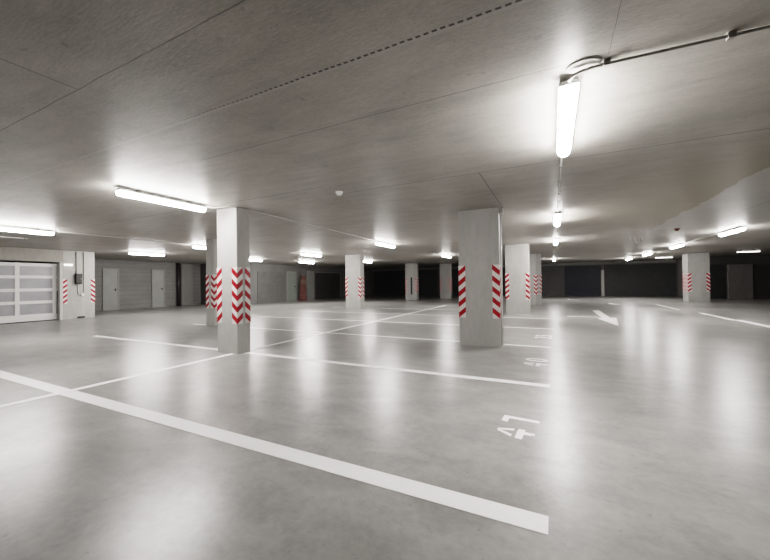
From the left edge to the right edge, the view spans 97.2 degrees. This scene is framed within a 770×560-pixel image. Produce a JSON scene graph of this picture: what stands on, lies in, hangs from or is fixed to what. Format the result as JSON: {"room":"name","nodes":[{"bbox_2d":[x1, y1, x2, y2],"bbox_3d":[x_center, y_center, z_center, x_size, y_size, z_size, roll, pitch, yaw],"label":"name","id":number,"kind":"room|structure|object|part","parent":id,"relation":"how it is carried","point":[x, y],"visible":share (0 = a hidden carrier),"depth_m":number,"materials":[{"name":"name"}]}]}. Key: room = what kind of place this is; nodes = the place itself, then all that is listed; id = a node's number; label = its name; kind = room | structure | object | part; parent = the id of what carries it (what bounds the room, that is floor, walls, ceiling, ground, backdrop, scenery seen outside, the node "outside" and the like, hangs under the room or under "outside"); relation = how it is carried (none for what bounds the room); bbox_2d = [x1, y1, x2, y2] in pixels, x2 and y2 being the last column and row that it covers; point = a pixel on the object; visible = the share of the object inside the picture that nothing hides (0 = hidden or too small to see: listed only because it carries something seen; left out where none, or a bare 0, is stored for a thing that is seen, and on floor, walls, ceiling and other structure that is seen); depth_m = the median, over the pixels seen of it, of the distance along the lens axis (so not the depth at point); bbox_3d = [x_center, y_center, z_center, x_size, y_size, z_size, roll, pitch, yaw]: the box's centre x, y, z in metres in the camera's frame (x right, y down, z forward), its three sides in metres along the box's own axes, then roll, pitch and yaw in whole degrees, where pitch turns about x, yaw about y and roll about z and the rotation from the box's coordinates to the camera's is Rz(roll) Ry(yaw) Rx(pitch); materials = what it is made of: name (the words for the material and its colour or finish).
{"room":"parking garage","nodes":[
{"label":"parking garage","id":0,"kind":"room"},
{"bbox_2d":[0,247,62,262],"bbox_3d":[-15.520,0.192,7.755,1.300,2.640,12.150,-1,-1,26],"label":"wall","id":1,"kind":"structure","parent":0,"point":[7,254],"depth_m":12.17,"materials":[{"name":"concrete"}]},
{"bbox_2d":[0,262,62,323],"bbox_3d":[-13.200,0.419,11.309,0.322,2.188,3.718,-1,-1,26],"label":"gate","id":2,"kind":"object","parent":1,"relation":"attached to","point":[28,291],"visible":0.98,"depth_m":12.28,"materials":[{"name":"white metal"}]},
{"bbox_3d":[-13.184,-0.330,11.582,0.012,0.370,0.820,-1,-1,26],"label":"pane","id":3,"kind":"part","parent":2,"relation":"part of","materials":[{"name":"white glass"}]},
{"bbox_3d":[-13.178,0.125,11.578,0.012,0.400,0.820,-1,-1,26],"label":"pane","id":4,"kind":"part","parent":2,"relation":"part of","materials":[{"name":"white glass"}]},
{"bbox_3d":[-13.172,0.585,11.574,0.012,0.380,0.820,-1,-1,26],"label":"pane","id":5,"kind":"part","parent":2,"relation":"part of","materials":[{"name":"grey glass"}]},
{"bbox_3d":[-13.166,1.055,11.570,0.012,0.420,0.820,-1,-1,26],"label":"pane","id":6,"kind":"part","parent":2,"relation":"part of","materials":[{"name":"grey glass"}]},
{"bbox_3d":[-13.314,-0.555,11.318,0.080,0.120,3.610,-1,-1,26],"label":"rail","id":7,"kind":"part","parent":2,"relation":"part of","materials":[{"name":"white metal"}]},
{"bbox_3d":[-13.308,-0.111,11.314,0.080,0.110,3.610,-1,-1,26],"label":"rail","id":8,"kind":"part","parent":2,"relation":"part of","materials":[{"name":"white metal"}]},
{"bbox_3d":[-13.302,0.359,11.310,0.080,0.110,3.610,-1,-1,26],"label":"rail","id":9,"kind":"part","parent":2,"relation":"part of","materials":[{"name":"white metal"}]},
{"bbox_3d":[-13.296,0.809,11.306,0.080,0.110,3.610,-1,-1,26],"label":"rail","id":10,"kind":"part","parent":2,"relation":"part of","materials":[{"name":"white metal"}]},
{"bbox_3d":[-13.289,1.364,11.301,0.080,0.240,3.610,-1,-1,26],"label":"rail","id":11,"kind":"part","parent":2,"relation":"part of","materials":[{"name":"white metal"}]},
{"bbox_3d":[-12.767,-0.328,12.425,0.012,0.370,0.940,-1,-1,26],"label":"pane","id":12,"kind":"part","parent":2,"relation":"part of","materials":[{"name":"white glass"}]},
{"bbox_3d":[-12.761,0.127,12.421,0.012,0.400,0.940,-1,-1,26],"label":"pane","id":13,"kind":"part","parent":2,"relation":"part of","materials":[{"name":"white glass"}]},
{"bbox_3d":[-12.755,0.587,12.417,0.012,0.380,0.940,-1,-1,26],"label":"pane","id":14,"kind":"part","parent":2,"relation":"part of","materials":[{"name":"grey glass"}]},
{"bbox_3d":[-12.749,1.057,12.413,0.012,0.420,0.940,-1,-1,26],"label":"pane","id":15,"kind":"part","parent":2,"relation":"part of","materials":[{"name":"grey glass"}]},
{"bbox_3d":[-12.397,0.423,12.934,0.322,2.188,0.093,-1,-1,26],"label":"frame post","id":16,"kind":"part","parent":2,"relation":"part of","materials":[{"name":"white metal"}]},
{"bbox_2d":[94,259,200,310],"bbox_3d":[-13.916,0.271,19.009,0.400,2.640,7.450,-1,-1,26],"label":"wall","id":17,"kind":"structure","parent":0,"point":[134,276],"depth_m":18.97,"materials":[{"name":"concrete"}]},
{"bbox_2d":[102,268,118,310],"bbox_3d":[-14.283,0.489,17.712,0.085,2.190,0.740,-1,-1,26],"label":"door","id":18,"kind":"structure","parent":17,"relation":"in","point":[110,276],"depth_m":17.69,"materials":[{"name":"grey paint"}]},
{"bbox_2d":[151,270,164,307],"bbox_3d":[-13.228,0.494,19.846,0.085,2.190,0.740,-1,-1,26],"label":"door","id":19,"kind":"structure","parent":17,"relation":"in","point":[157,276],"depth_m":19.84,"materials":[{"name":"grey paint"}]},
{"bbox_2d":[176,263,179,305],"bbox_3d":[-12.674,0.280,20.822,0.200,2.620,0.200,-1,-1,26],"label":"downpipe","id":20,"kind":"object","parent":17,"relation":"attached to","point":[177,264],"visible":0.97,"depth_m":20.76,"materials":[{"name":"metal"}]},
{"bbox_2d":[180,263,192,305],"bbox_3d":[-12.450,0.287,21.297,0.200,2.610,0.750,-1,-1,26],"label":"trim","id":21,"kind":"structure","parent":17,"relation":"attached to","point":[186,270],"depth_m":21.19,"materials":[{"name":"concrete"}]},
{"bbox_2d":[200,264,205,303],"bbox_3d":[-10.473,0.248,21.575,3.900,2.640,0.200,-1,-1,26],"label":"trim","id":22,"kind":"structure","parent":0,"point":[202,266],"depth_m":22.13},
{"bbox_2d":[250,262,370,304],"bbox_3d":[-5.181,0.236,28.106,0.200,2.640,16.200,-1,-1,26],"label":"wall","id":23,"kind":"structure","parent":0,"point":[300,270],"depth_m":25.15,"materials":[{"name":"concrete"}]},
{"bbox_2d":[257,271,284,303],"bbox_3d":[-7.633,0.492,22.875,0.030,2.100,2.450,-1,-1,26],"label":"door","id":24,"kind":"structure","parent":23,"relation":"in","point":[270,285],"depth_m":22.77,"materials":[{"name":"grey metal"}]},
{"bbox_2d":[286,271,296,301],"bbox_3d":[-6.752,0.466,24.598,0.085,2.160,1.000,-1,-1,26],"label":"door","id":25,"kind":"structure","parent":23,"relation":"in","point":[291,286],"depth_m":24.58,"materials":[{"name":"grey paint"}]},
{"bbox_2d":[306,271,313,299],"bbox_3d":[-5.819,0.425,26.413,0.150,2.250,0.800,-1,-1,26],"label":"trim","id":26,"kind":"structure","parent":23,"relation":"attached to","point":[309,274],"depth_m":26.30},
{"bbox_2d":[314,272,340,299],"bbox_3d":[-4.789,0.451,28.609,0.050,2.210,3.670,-1,-1,26],"label":"door","id":27,"kind":"structure","parent":23,"relation":"in","point":[327,285],"depth_m":28.50,"materials":[{"name":"black metal"}]},
{"bbox_2d":[0,0,769,269],"bbox_3d":[2.002,-1.331,13.013,34.300,0.060,37.500,-1,-1,26],"label":"ceiling","id":28,"kind":"structure","parent":0,"point":[422,113],"depth_m":3.04,"materials":[{"name":"concrete"}]},
{"bbox_2d":[0,226,54,235],"bbox_3d":[-8.415,-1.156,7.732,0.124,0.131,1.324,-1,-1,26],"label":"ceiling lamp","id":29,"kind":"object","parent":28,"relation":"attached to","point":[2,228],"visible":1,"depth_m":7.86,"materials":[{"name":"white plastic"}]},
{"bbox_2d":[57,231,190,244],"bbox_3d":[-7.329,-1.196,9.929,0.020,0.020,3.440,-1,-1,26],"label":"conduit pipe","id":30,"kind":"object","parent":28,"relation":"attached to","point":[57,231],"visible":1,"depth_m":9.61,"materials":[{"name":"grey metal"}]},
{"bbox_2d":[129,251,164,255],"bbox_3d":[-9.784,-1.083,13.986,0.124,0.131,1.324,-1,-1,26],"label":"ceiling lamp","id":31,"kind":"object","parent":28,"relation":"attached to","point":[136,252],"visible":1,"depth_m":13.90,"materials":[{"name":"white plastic"}]},
{"bbox_2d":[115,188,206,211],"bbox_3d":[-3.431,-1.243,5.313,0.124,0.131,1.324,-1,-1,26],"label":"ceiling lamp","id":32,"kind":"object","parent":28,"relation":"attached to","point":[136,194],"visible":1,"depth_m":5.17,"materials":[{"name":"white plastic"}]},
{"bbox_2d":[192,245,205,248],"bbox_3d":[-6.198,-1.147,12.102,0.124,0.131,1.324,-1,-1,26],"label":"ceiling lamp","id":33,"kind":"object","parent":28,"relation":"attached to","point":[194,246],"visible":0.52,"depth_m":11.67,"materials":[{"name":"white plastic"}]},
{"bbox_2d":[230,206,375,240],"bbox_3d":[-1.479,-1.274,8.526,0.022,0.038,5.773,-1,-1,25],"label":"conduit pipe","id":34,"kind":"object","parent":28,"relation":"attached to","point":[230,206],"visible":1,"depth_m":7.35,"materials":[{"name":"grey metal"}]},
{"bbox_2d":[301,253,320,256],"bbox_3d":[-3.352,-1.154,15.492,0.124,0.131,1.324,-1,-1,26],"label":"ceiling lamp","id":35,"kind":"object","parent":28,"relation":"attached to","point":[305,254],"visible":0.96,"depth_m":15.38,"materials":[{"name":"white plastic"}]},
{"bbox_2d":[336,191,342,195],"bbox_3d":[-0.699,-1.318,5.179,0.110,0.055,0.110,-1,-1,26],"label":"smoke detector","id":36,"kind":"object","parent":28,"relation":"attached to","point":[339,193],"visible":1,"depth_m":5.15,"materials":[{"name":"white plastic"}]},
{"bbox_2d":[375,241,394,247],"bbox_3d":[0.019,-1.231,11.818,0.124,0.131,1.324,-1,-1,26],"label":"ceiling lamp","id":37,"kind":"object","parent":28,"relation":"attached to","point":[376,243],"visible":0.99,"depth_m":11.67,"materials":[{"name":"white plastic"}]},
{"bbox_2d":[554,213,560,226],"bbox_3d":[3.759,-1.319,7.404,0.124,0.131,1.324,-1,-1,26],"label":"ceiling lamp","id":38,"kind":"object","parent":28,"relation":"attached to","point":[557,216],"visible":1,"depth_m":7.12,"materials":[{"name":"white plastic"}]},
{"bbox_2d":[557,157,562,211],"bbox_3d":[2.636,-1.371,5.134,0.036,0.036,3.605,-1,-1,26],"label":"conduit pipe","id":39,"kind":"object","parent":28,"relation":"attached to","point":[560,164],"visible":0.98,"depth_m":4.65,"materials":[{"name":"grey metal"}]},
{"bbox_2d":[557,78,578,156],"bbox_3d":[1.546,-1.329,2.904,0.124,0.131,1.324,-1,-1,26],"label":"ceiling lamp","id":40,"kind":"object","parent":28,"relation":"attached to","point":[568,91],"visible":0.98,"depth_m":2.61,"materials":[{"name":"white plastic"}]},
{"bbox_2d":[568,25,769,81],"bbox_3d":[7.087,-1.463,-0.295,12.804,0.064,0.068,-1,-1,24],"label":"conduit pipe","id":41,"kind":"object","parent":28,"relation":"attached to","point":[730,35],"visible":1,"depth_m":2.02,"materials":[{"name":"grey metal"}]},
{"bbox_2d":[670,243,683,248],"bbox_3d":[11.771,-1.368,13.706,0.124,0.131,1.324,-1,-1,26],"label":"ceiling lamp","id":42,"kind":"object","parent":28,"relation":"attached to","point":[679,244],"visible":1,"depth_m":13.56,"materials":[{"name":"white plastic"}]},
{"bbox_2d":[718,227,745,235],"bbox_3d":[9.831,-1.378,9.645,0.124,0.131,1.324,-1,-1,26],"label":"ceiling lamp","id":43,"kind":"object","parent":28,"relation":"attached to","point":[738,229],"visible":1,"depth_m":9.46,"materials":[{"name":"white plastic"}]},
{"bbox_2d":[0,295,769,559],"bbox_3d":[2.038,1.428,12.989,34.300,0.200,37.500,-1,-1,26],"label":"floor","id":44,"kind":"structure","parent":0,"point":[651,440],"depth_m":2.81,"materials":[{"name":"concrete"}]},
{"bbox_2d":[47,250,94,319],"bbox_3d":[-12.603,0.206,13.648,1.306,2.640,1.012,-1,-1,26],"label":"concrete pillar","id":45,"kind":"structure","parent":44,"relation":"on","point":[75,305],"depth_m":13.33,"materials":[{"name":"grey concrete"}]},
{"bbox_2d":[75,274,81,283],"bbox_3d":[-11.988,-0.045,13.289,0.135,0.400,0.200,-1,-1,26],"label":"control box","id":46,"kind":"object","parent":45,"relation":"attached to","point":[78,277],"visible":1,"depth_m":13.24,"materials":[{"name":"black plastic"}]},
{"bbox_2d":[83,252,83,292],"bbox_3d":[-11.956,-0.280,13.459,0.028,1.649,0.057,-1,-1,8],"label":"conduit pipe","id":47,"kind":"object","parent":45,"relation":"attached to","point":[83,252],"visible":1,"depth_m":13.46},
{"bbox_2d":[206,239,217,325],"bbox_3d":[-5.209,0.082,10.551,0.382,2.640,0.512,-1,-1,26],"label":"concrete pillar","id":48,"kind":"structure","parent":44,"relation":"on","point":[211,244],"depth_m":10.31,"materials":[{"name":"white concrete"}]},
{"bbox_2d":[0,305,445,407],"bbox_3d":[-0.874,1.337,9.911,0.110,0.003,19.000,-1,-1,26],"label":"painted line","id":49,"kind":"object","parent":44,"relation":"on","point":[154,371],"visible":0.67,"depth_m":4.86,"materials":[{"name":"white paint"}]},
{"bbox_2d":[217,207,250,353],"bbox_3d":[-2.815,0.013,6.317,0.537,2.640,0.302,-1,-1,26],"label":"concrete pillar","id":50,"kind":"structure","parent":44,"relation":"on","point":[233,262],"depth_m":6.18,"materials":[{"name":"white concrete"}]},
{"bbox_2d":[0,370,548,534],"bbox_3d":[-3.805,1.324,4.036,10.360,0.002,0.190,-1,-1,26],"label":"painted line","id":51,"kind":"object","parent":44,"relation":"on","point":[511,515],"visible":1,"depth_m":2.30,"materials":[{"name":"white paint"}]},
{"bbox_2d":[299,276,306,300],"bbox_3d":[-6.111,0.617,25.330,0.320,1.855,0.720,-1,-1,26],"label":"board","id":52,"kind":"object","parent":44,"relation":"on","point":[302,296],"visible":1,"depth_m":25.28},
{"bbox_2d":[94,335,549,387],"bbox_3d":[-2.706,1.330,6.293,10.370,0.002,0.120,-1,-1,26],"label":"painted line","id":53,"kind":"object","parent":44,"relation":"on","point":[272,355],"visible":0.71,"depth_m":5.04,"materials":[{"name":"white paint"}]},
{"bbox_2d":[345,254,363,308],"bbox_3d":[-1.492,0.088,16.773,0.872,2.640,0.362,-1,-1,26],"label":"concrete pillar","id":54,"kind":"structure","parent":44,"relation":"on","point":[354,264],"depth_m":16.60,"materials":[{"name":"white concrete"}]},
{"bbox_2d":[197,324,550,347],"bbox_3d":[-1.540,1.335,8.631,10.350,0.002,0.095,-1,-1,27],"label":"painted line","id":55,"kind":"object","parent":44,"relation":"on","point":[197,324],"visible":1,"depth_m":7.85,"materials":[{"name":"white paint"}]},
{"bbox_2d":[259,316,546,328],"bbox_3d":[-0.376,1.341,11.042,10.500,0.002,0.090,-1,-1,26],"label":"painted line","id":56,"kind":"object","parent":44,"relation":"on","point":[259,316],"visible":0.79,"depth_m":10.61,"materials":[{"name":"white paint"}]},
{"bbox_2d":[405,263,418,299],"bbox_3d":[1.964,0.114,24.870,0.912,2.640,0.381,-1,-1,26],"label":"concrete pillar","id":57,"kind":"structure","parent":44,"relation":"on","point":[411,269],"depth_m":24.70,"materials":[{"name":"concrete"}]},
{"bbox_2d":[317,311,548,318],"bbox_3d":[0.765,1.347,13.406,10.450,0.003,0.080,-1,-1,26],"label":"painted line","id":58,"kind":"object","parent":44,"relation":"on","point":[317,311],"visible":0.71,"depth_m":13.15,"materials":[{"name":"white paint"}]},
{"bbox_2d":[440,264,451,298],"bbox_3d":[4.665,0.089,26.000,0.872,2.640,0.362,-1,-1,26],"label":"concrete pillar","id":59,"kind":"structure","parent":44,"relation":"on","point":[445,269],"depth_m":25.83,"materials":[{"name":"grey concrete"}]},
{"bbox_2d":[458,207,502,346],"bbox_3d":[1.891,-0.045,6.729,0.782,2.640,0.392,-1,-1,26],"label":"concrete pillar","id":60,"kind":"structure","parent":44,"relation":"on","point":[479,268],"depth_m":6.54,"materials":[{"name":"grey concrete"}]},
{"bbox_2d":[500,214,502,344],"bbox_3d":[2.246,-0.052,6.542,0.026,2.600,0.026,0,-1,-41],"label":"conduit","id":61,"kind":"object","parent":60,"relation":"attached to","point":[500,214],"visible":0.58,"depth_m":6.53,"materials":[{"name":"white plastic"}]},
{"bbox_2d":[505,244,529,313],"bbox_3d":[5.112,-0.031,13.085,0.862,2.640,0.362,-1,-1,26],"label":"concrete pillar","id":62,"kind":"structure","parent":44,"relation":"on","point":[517,257],"depth_m":12.92,"materials":[{"name":"grey concrete"}]},
{"bbox_2d":[497,415,539,438],"bbox_3d":[1.124,1.250,2.888,0.300,0.002,0.439,-1,-1,31],"label":"painted number","id":63,"kind":"object","parent":44,"relation":"on","point":[519,434],"visible":1,"depth_m":2.84,"materials":[{"name":"white paint"}]},
{"bbox_2d":[530,254,541,304],"bbox_3d":[7.834,-0.026,17.768,0.412,2.640,0.512,-1,-1,-26],"label":"concrete pillar","id":64,"kind":"structure","parent":44,"relation":"on","point":[535,259],"depth_m":17.57,"materials":[{"name":"grey concrete"}]},
{"bbox_2d":[524,358,547,365],"bbox_3d":[2.305,1.255,5.196,0.337,0.002,0.524,-1,-1,29],"label":"painted number","id":65,"kind":"object","parent":44,"relation":"on","point":[537,364],"visible":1,"depth_m":5.22,"materials":[{"name":"white paint"}]},
{"bbox_2d":[600,266,604,295],"bbox_3d":[16.756,0.102,26.153,0.240,2.300,0.160,-1,-1,26],"label":"slim post","id":66,"kind":"object","parent":44,"relation":"on","point":[601,267],"visible":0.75,"depth_m":26.11,"materials":[{"name":"concrete"}]},
{"bbox_2d":[592,310,618,325],"bbox_3d":[7.457,1.242,11.521,0.560,0.004,5.230,-1,-1,26],"label":"direction arrow","id":67,"kind":"object","parent":44,"relation":"on","point":[606,318],"visible":1,"depth_m":10.92,"materials":[{"name":"white paint"}]},
{"bbox_2d":[682,253,709,301],"bbox_3d":[17.240,-0.140,18.836,0.932,2.640,0.862,-1,-1,26],"label":"concrete pillar","id":68,"kind":"structure","parent":44,"relation":"on","point":[695,266],"depth_m":18.50,"materials":[{"name":"grey concrete"}]},
{"bbox_2d":[701,313,733,319],"bbox_3d":[10.913,1.194,11.224,0.140,0.003,2.600,-1,-1,26],"label":"painted line","id":69,"kind":"object","parent":44,"relation":"on","point":[701,313],"visible":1,"depth_m":11.09,"materials":[{"name":"white paint"}]},
{"bbox_2d":[737,320,769,327],"bbox_3d":[9.569,1.185,8.235,0.160,0.004,4.250,-1,-1,26],"label":"painted line","id":70,"kind":"object","parent":44,"relation":"on","point":[737,320],"visible":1,"depth_m":9.26,"materials":[{"name":"white paint"}]},
{"bbox_2d":[370,260,677,296],"bbox_3d":[9.747,0.056,29.874,25.400,2.640,0.200,-1,-1,26],"label":"wall","id":71,"kind":"structure","parent":0,"point":[553,277],"depth_m":27.74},
{"bbox_2d":[374,270,437,294],"bbox_3d":[1.899,0.287,33.625,6.800,2.450,0.030,-1,-1,26],"label":"door","id":72,"kind":"structure","parent":71,"relation":"in","point":[385,282],"depth_m":33.83,"materials":[{"name":"black metal"}]},
{"bbox_2d":[452,267,505,295],"bbox_3d":[8.846,0.166,30.191,7.700,2.450,0.030,-1,-1,26],"label":"door","id":73,"kind":"structure","parent":71,"relation":"in","point":[455,279],"depth_m":31.29,"materials":[{"name":"black metal"}]},
{"bbox_2d":[371,260,675,270],"bbox_3d":[9.660,-1.174,29.741,24.800,0.180,0.120,-1,-1,26],"label":"trim","id":74,"kind":"structure","parent":71,"relation":"attached to","point":[647,261],"depth_m":26.64,"materials":[{"name":"concrete"}]},
{"bbox_2d":[564,265,599,295],"bbox_3d":[15.578,0.083,26.863,2.420,2.380,0.030,-1,-1,26],"label":"door","id":75,"kind":"structure","parent":71,"relation":"in","point":[579,280],"depth_m":26.84,"materials":[{"name":"black metal"}]},
{"bbox_2d":[604,263,676,296],"bbox_3d":[18.877,0.026,25.233,4.320,2.380,0.030,-1,-1,26],"label":"door","id":76,"kind":"structure","parent":71,"relation":"in","point":[635,279],"depth_m":25.16,"materials":[{"name":"black metal"}]},
{"bbox_2d":[678,259,682,296],"bbox_3d":[20.266,-0.145,22.723,0.200,2.640,3.300,-1,-1,26],"label":"trim","id":77,"kind":"structure","parent":0,"point":[680,271],"depth_m":23.78,"materials":[{"name":"concrete"}]},
{"bbox_2d":[710,254,769,298],"bbox_3d":[21.820,-0.187,20.226,4.800,2.640,0.200,-1,-1,26],"label":"wall","id":78,"kind":"structure","parent":0,"point":[726,260],"depth_m":20.45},
{"bbox_2d":[710,264,724,298],"bbox_3d":[20.159,0.111,20.918,1.100,2.100,0.030,-1,-1,26],"label":"door","id":79,"kind":"structure","parent":78,"relation":"in","point":[717,289],"depth_m":20.80,"materials":[{"name":"black metal"}]},
{"bbox_2d":[727,264,752,298],"bbox_3d":[21.268,0.101,20.341,1.100,2.080,0.080,-1,-1,26],"label":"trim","id":80,"kind":"structure","parent":78,"relation":"attached to","point":[740,276],"depth_m":20.31,"materials":[{"name":"concrete"}]},
{"bbox_2d":[753,264,769,298],"bbox_3d":[22.517,0.095,19.752,1.540,2.050,0.030,-1,-1,26],"label":"door","id":81,"kind":"structure","parent":78,"relation":"in","point":[761,271],"depth_m":19.94,"materials":[{"name":"black metal"}]}
]}

